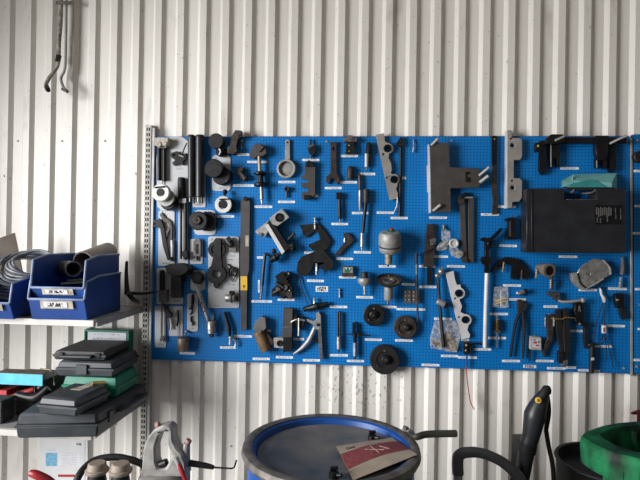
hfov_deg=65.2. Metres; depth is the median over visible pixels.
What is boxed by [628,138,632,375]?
upright post
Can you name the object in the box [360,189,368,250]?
slide bar
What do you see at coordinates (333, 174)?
wrench
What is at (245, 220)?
lever
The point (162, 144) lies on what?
bearing separator
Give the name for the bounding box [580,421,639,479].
bin
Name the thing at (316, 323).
pliers
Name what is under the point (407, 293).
cage
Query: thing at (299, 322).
two jaw puller
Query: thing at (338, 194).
extension
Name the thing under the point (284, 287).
gear puller
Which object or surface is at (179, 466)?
jack
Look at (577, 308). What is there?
spring pincer
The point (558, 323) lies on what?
strap
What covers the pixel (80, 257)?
pipe
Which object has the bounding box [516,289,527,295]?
peg
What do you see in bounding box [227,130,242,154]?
valve compressor
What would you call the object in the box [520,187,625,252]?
case
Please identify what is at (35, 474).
grip
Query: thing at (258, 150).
puller
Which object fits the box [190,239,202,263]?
plate
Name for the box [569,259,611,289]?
disc
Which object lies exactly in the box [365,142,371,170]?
pin
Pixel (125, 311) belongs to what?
shelf
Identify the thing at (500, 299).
bag
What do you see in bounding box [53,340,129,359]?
tool case
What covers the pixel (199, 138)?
tube
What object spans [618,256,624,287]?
wand
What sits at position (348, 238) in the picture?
wedge
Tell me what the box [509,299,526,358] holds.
pliers
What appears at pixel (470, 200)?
bar
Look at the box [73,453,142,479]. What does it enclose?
hose
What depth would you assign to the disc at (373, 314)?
2.52 m
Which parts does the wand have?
rod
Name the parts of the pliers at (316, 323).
handle, handle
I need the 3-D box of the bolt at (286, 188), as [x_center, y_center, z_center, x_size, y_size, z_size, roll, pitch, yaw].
[-0.170,-0.248,2.576,0.029,0.057,0.028,1,0,5]
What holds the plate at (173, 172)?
hanging from the pegboard at (419, 350)
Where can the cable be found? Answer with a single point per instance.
(40, 368)
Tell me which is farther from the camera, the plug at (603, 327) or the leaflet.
the plug at (603, 327)
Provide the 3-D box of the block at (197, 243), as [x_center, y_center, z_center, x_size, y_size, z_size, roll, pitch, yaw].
[-0.640,0.050,2.615,0.041,0.115,0.025,1,0,5]
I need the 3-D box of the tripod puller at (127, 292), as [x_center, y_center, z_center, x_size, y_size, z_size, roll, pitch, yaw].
[-0.925,0.229,2.577,0.164,0.241,0.290,1,0,5]
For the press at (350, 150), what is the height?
0.092 m
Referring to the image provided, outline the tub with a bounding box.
[554,442,602,479]
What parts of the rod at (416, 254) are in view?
rod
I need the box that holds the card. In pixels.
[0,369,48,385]
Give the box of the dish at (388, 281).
[375,273,402,304]
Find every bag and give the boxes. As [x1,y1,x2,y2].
[432,322,455,350]
[439,240,448,247]
[449,239,462,256]
[494,286,506,305]
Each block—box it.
[193,239,201,260]
[274,307,292,352]
[301,160,315,199]
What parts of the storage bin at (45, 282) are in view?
panel, panel, panel, panel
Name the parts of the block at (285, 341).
motor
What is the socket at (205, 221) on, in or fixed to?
hanging from the pegboard at (419, 350)
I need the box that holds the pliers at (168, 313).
[164,304,172,329]
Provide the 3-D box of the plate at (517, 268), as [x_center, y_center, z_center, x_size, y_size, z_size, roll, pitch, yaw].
[0.940,0.142,2.480,0.197,0.116,0.033,1,0,5]
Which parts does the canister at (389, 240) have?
stem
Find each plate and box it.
[155,306,165,346]
[157,136,187,210]
[157,268,182,303]
[158,211,174,265]
[169,306,182,335]
[178,206,187,263]
[187,293,197,330]
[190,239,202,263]
[191,270,204,289]
[193,170,205,206]
[194,210,215,234]
[208,237,238,307]
[212,155,230,190]
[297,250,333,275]
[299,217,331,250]
[376,133,398,199]
[445,271,470,338]
[489,257,529,280]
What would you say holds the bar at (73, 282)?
in the storage bin at (45, 282)
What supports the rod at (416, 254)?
hanging from the pegboard at (419, 350)
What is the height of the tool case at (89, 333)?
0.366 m
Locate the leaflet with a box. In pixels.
[336,437,417,479]
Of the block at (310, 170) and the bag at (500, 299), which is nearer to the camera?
the bag at (500, 299)
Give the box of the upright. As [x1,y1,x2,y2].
[139,125,153,475]
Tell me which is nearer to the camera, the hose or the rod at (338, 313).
the hose
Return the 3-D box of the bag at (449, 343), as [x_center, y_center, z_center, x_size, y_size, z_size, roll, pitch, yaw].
[0.626,0.480,2.506,0.148,0.159,0.030,1,0,5]
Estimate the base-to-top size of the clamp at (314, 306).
0.188 m
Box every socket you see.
[189,211,217,230]
[205,159,232,185]
[207,320,215,333]
[208,133,226,156]
[225,291,237,302]
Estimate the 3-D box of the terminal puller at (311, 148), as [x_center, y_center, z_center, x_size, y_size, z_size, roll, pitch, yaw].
[-0.042,-0.466,2.563,0.046,0.100,0.034,1,0,5]
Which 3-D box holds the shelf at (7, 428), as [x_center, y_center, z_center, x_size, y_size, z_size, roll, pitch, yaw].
[-1.609,0.842,2.458,1.300,0.032,0.500,1,0,5]
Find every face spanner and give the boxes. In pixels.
[153,218,170,259]
[160,213,173,260]
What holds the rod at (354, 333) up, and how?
hanging from the pegboard at (419, 350)
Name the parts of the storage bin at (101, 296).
panel, panel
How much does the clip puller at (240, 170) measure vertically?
0.074 m
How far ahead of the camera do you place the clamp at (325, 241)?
2.56 m
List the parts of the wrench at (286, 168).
handle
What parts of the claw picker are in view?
rod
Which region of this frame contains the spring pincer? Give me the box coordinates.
[572,302,589,348]
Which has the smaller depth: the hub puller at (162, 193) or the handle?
the handle
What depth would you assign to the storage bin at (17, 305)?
2.25 m
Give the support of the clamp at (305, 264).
hanging from the pegboard at (419, 350)
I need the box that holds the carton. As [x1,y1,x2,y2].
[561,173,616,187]
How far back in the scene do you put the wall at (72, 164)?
2.62 m
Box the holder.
[215,189,235,212]
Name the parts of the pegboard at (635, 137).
adapter knob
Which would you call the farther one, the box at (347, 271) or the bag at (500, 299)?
the box at (347, 271)
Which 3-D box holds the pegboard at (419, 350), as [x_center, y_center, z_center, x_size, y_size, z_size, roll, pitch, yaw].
[0.313,0.049,2.519,2.434,1.204,0.116,1,0,5]
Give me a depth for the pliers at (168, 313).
2.61 m
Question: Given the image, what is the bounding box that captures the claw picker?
[223,312,236,346]
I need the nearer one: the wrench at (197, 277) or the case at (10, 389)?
the case at (10, 389)
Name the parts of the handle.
tube leg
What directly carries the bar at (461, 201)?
hanging from the pegboard at (419, 350)
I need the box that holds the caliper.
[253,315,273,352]
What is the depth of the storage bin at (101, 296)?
2.17 m
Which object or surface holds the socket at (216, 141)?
hanging from the pegboard at (419, 350)
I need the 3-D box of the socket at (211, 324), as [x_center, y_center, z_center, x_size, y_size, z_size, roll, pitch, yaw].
[-0.562,0.449,2.589,0.050,0.065,0.049,1,0,5]
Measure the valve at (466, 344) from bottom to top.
0.338 m
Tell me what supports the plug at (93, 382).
on the tool case at (75, 399)
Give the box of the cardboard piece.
[0,233,22,274]
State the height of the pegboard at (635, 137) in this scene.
1.178 m
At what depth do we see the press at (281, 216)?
2.53 m
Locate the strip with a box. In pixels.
[147,128,156,437]
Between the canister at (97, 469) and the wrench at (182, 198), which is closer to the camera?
the canister at (97, 469)
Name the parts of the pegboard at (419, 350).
turning handle, rod, oval cap, engine bracket, timing bracket, plate, horn bracket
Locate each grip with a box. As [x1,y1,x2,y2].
[14,386,50,402]
[28,469,54,479]
[587,343,594,373]
[612,292,626,319]
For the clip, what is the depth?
2.46 m
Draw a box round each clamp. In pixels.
[171,143,187,165]
[228,264,237,281]
[299,275,328,311]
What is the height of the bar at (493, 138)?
0.393 m
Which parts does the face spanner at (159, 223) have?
handle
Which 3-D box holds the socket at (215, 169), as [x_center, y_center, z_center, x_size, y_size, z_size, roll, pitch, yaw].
[-0.517,-0.345,2.569,0.126,0.128,0.100,1,0,5]
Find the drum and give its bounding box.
[241,414,457,479]
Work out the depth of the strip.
2.64 m
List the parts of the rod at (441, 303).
rod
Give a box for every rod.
[337,312,340,352]
[345,321,370,358]
[394,137,402,216]
[415,246,436,321]
[435,267,448,347]
[551,317,575,319]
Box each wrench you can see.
[159,270,168,341]
[178,177,188,258]
[191,271,215,336]
[206,238,226,288]
[277,139,295,178]
[326,141,339,183]
[479,228,502,347]
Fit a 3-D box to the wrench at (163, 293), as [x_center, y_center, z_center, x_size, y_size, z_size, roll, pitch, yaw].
[-0.818,0.346,2.619,0.046,0.378,0.045,1,0,5]
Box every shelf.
[0,305,142,326]
[0,415,125,439]
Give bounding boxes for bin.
[0,249,71,318]
[27,272,121,319]
[29,252,119,298]
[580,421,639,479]
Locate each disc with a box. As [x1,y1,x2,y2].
[363,304,384,325]
[370,344,398,374]
[393,315,416,338]
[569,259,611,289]
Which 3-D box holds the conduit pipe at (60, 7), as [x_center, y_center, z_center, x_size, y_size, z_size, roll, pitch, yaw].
[-1.412,-1.057,2.620,0.078,0.589,0.107,1,0,5]
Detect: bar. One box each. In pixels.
[61,281,82,284]
[67,278,82,281]
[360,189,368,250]
[423,224,435,284]
[457,198,467,262]
[465,197,473,262]
[491,136,497,213]
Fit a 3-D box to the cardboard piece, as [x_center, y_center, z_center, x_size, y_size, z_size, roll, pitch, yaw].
[-1.550,0.150,2.533,0.179,0.376,0.039,1,0,-7]
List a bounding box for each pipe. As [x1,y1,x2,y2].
[44,0,62,91]
[57,261,81,276]
[59,0,68,92]
[73,242,116,271]
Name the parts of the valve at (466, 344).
lever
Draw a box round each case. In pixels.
[0,385,18,394]
[15,384,148,437]
[37,383,109,415]
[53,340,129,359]
[56,349,138,376]
[61,367,138,396]
[84,328,132,366]
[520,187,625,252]
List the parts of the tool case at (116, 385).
lid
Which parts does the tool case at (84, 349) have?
handle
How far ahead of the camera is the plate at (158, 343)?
2.64 m
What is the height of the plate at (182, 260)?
0.323 m
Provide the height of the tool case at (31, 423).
0.105 m
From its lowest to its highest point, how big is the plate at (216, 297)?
0.376 m
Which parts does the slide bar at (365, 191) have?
rod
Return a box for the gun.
[516,385,555,479]
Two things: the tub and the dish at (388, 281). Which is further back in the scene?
the dish at (388, 281)
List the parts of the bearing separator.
handle, handle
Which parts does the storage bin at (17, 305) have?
panel, panel, panel, hose coil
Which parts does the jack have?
loop handle, red rod, lever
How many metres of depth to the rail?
2.48 m
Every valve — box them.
[358,271,370,294]
[463,341,482,409]
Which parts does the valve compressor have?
arm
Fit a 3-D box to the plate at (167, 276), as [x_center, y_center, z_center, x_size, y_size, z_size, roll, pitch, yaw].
[-0.792,0.242,2.635,0.147,0.193,0.008,1,0,5]
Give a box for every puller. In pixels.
[124,261,157,303]
[152,183,178,210]
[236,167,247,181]
[250,143,268,204]
[272,271,292,298]
[290,314,304,335]
[307,139,315,158]
[534,134,626,174]
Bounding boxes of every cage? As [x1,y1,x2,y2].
[404,289,410,302]
[412,290,419,302]
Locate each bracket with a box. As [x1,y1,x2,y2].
[56,1,68,4]
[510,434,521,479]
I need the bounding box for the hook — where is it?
[191,294,193,304]
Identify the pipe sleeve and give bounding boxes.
[535,263,555,289]
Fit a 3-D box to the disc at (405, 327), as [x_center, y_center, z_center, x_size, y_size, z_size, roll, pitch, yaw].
[0.428,0.438,2.509,0.116,0.116,0.057,1,0,5]
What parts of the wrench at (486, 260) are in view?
cross arm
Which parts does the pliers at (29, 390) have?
handle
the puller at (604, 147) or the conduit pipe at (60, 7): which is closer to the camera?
the puller at (604, 147)
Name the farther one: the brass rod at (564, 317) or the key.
the key
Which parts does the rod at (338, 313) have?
rod, rod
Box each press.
[255,209,295,262]
[343,135,356,154]
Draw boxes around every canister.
[85,459,108,479]
[108,460,132,479]
[378,228,400,266]
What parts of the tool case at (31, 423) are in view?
handle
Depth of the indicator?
2.44 m
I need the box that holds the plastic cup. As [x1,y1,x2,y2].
[177,336,189,351]
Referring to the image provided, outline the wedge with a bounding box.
[335,232,353,255]
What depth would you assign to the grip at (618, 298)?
2.42 m
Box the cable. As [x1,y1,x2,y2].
[40,368,54,384]
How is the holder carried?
hanging from the pegboard at (419, 350)
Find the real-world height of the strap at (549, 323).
0.213 m
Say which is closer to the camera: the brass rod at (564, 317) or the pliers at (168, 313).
the brass rod at (564, 317)
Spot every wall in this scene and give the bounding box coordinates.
[0,0,639,479]
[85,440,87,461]
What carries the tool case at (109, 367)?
on the tool case at (116, 385)
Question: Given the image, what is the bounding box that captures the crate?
[0,369,65,414]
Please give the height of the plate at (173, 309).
0.160 m
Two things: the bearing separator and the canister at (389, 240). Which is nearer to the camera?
the canister at (389, 240)
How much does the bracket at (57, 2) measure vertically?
0.048 m
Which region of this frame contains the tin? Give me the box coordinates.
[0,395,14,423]
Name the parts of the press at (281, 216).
knob, arm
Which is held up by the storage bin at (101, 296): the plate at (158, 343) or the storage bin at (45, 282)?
the storage bin at (45, 282)
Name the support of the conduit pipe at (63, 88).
attached to the bracket at (57, 2)
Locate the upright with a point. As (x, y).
(148, 129)
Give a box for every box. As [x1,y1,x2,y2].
[342,266,353,276]
[528,335,543,361]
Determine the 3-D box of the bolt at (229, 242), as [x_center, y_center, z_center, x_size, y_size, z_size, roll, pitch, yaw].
[-0.466,0.022,2.583,0.063,0.081,0.060,1,0,5]
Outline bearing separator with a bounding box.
[155,138,170,183]
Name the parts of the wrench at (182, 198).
rod, rod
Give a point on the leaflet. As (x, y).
(361, 459)
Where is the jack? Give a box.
[138,421,236,479]
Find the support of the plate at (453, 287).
hanging from the pegboard at (419, 350)
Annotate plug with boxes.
[92,381,104,384]
[596,324,613,367]
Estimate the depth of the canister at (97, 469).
1.90 m
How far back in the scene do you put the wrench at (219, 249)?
2.59 m
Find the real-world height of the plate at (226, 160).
0.189 m
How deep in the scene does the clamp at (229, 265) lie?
2.59 m
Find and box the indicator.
[594,287,606,341]
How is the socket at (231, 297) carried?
hanging from the pegboard at (419, 350)
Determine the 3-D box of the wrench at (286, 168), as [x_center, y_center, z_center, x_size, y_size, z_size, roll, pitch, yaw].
[-0.172,-0.418,2.576,0.099,0.202,0.030,1,0,5]
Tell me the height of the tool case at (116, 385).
0.093 m
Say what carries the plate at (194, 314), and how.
hanging from the pegboard at (419, 350)
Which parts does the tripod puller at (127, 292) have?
arm, arm, arm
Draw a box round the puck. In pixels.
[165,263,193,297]
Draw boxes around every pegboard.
[151,130,629,373]
[630,134,639,373]
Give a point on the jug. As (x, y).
(637, 412)
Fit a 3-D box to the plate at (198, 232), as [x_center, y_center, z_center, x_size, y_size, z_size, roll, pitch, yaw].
[-0.603,-0.092,2.621,0.120,0.132,0.008,1,0,5]
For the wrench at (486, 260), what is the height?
0.594 m
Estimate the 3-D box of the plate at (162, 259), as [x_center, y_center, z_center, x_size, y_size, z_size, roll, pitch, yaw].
[-0.809,-0.008,2.638,0.092,0.292,0.008,1,0,5]
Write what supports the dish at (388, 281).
hanging from the pegboard at (419, 350)
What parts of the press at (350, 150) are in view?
frame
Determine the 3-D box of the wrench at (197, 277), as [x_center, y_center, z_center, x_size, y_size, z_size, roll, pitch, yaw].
[-0.604,0.333,2.596,0.137,0.339,0.051,1,0,9]
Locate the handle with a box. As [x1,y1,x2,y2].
[452,447,525,479]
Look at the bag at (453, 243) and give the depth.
2.48 m
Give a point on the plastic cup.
(182, 341)
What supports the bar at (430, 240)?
hanging from the pegboard at (419, 350)
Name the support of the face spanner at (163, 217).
hanging from the pegboard at (419, 350)
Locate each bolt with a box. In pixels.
[224,236,236,251]
[284,186,289,197]
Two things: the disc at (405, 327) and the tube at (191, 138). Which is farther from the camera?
the tube at (191, 138)
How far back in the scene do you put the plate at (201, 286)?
2.62 m
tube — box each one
[188,134,194,203]
[195,134,203,203]
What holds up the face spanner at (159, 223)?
hanging from the pegboard at (419, 350)
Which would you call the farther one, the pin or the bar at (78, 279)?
the pin
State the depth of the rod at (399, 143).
2.53 m
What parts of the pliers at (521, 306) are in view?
leg, leg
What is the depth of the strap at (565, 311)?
2.44 m
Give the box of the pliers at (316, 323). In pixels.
[293,311,322,359]
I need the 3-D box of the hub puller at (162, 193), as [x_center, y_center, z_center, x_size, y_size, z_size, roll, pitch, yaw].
[-0.797,-0.220,2.585,0.113,0.136,0.112,1,0,5]
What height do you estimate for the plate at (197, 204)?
0.196 m
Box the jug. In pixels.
[631,409,639,420]
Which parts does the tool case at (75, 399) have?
lid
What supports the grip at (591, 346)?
hanging from the pegboard at (419, 350)
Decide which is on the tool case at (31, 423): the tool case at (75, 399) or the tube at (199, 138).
the tool case at (75, 399)
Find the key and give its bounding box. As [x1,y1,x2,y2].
[357,173,361,210]
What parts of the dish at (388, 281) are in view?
dish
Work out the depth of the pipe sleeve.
2.40 m
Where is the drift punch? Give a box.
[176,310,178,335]
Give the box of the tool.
[493,316,500,347]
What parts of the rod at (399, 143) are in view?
rod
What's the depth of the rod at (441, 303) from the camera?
2.48 m
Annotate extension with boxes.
[336,192,341,221]
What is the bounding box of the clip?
[504,215,516,239]
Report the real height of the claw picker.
0.182 m
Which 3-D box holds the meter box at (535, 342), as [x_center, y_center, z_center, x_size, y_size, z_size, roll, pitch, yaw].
[1.065,0.537,2.467,0.073,0.127,0.036,1,0,5]
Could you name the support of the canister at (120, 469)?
on the floor
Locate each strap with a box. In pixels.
[541,314,554,356]
[555,309,563,362]
[560,308,570,366]
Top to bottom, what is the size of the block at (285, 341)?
0.230 m
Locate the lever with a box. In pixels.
[240,196,250,329]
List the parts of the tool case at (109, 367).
lid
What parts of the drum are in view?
lid, bung cap, bung cap, lever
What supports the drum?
on the floor
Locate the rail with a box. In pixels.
[457,192,472,198]
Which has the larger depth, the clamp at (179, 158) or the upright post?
the clamp at (179, 158)
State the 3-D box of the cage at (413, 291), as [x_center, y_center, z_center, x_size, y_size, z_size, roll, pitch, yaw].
[0.484,0.285,2.523,0.037,0.069,0.021,1,0,5]
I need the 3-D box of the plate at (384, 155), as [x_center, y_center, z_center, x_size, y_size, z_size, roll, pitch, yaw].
[0.341,-0.371,2.534,0.122,0.339,0.029,1,0,5]
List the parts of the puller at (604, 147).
leg, leg, leg, leg, leg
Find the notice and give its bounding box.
[39,438,84,479]
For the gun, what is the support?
on the floor
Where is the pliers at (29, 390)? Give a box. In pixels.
[11,384,43,400]
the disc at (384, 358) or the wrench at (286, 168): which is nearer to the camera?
the disc at (384, 358)
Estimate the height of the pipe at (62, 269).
0.077 m
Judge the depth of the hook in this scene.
2.61 m
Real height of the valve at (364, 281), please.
0.117 m

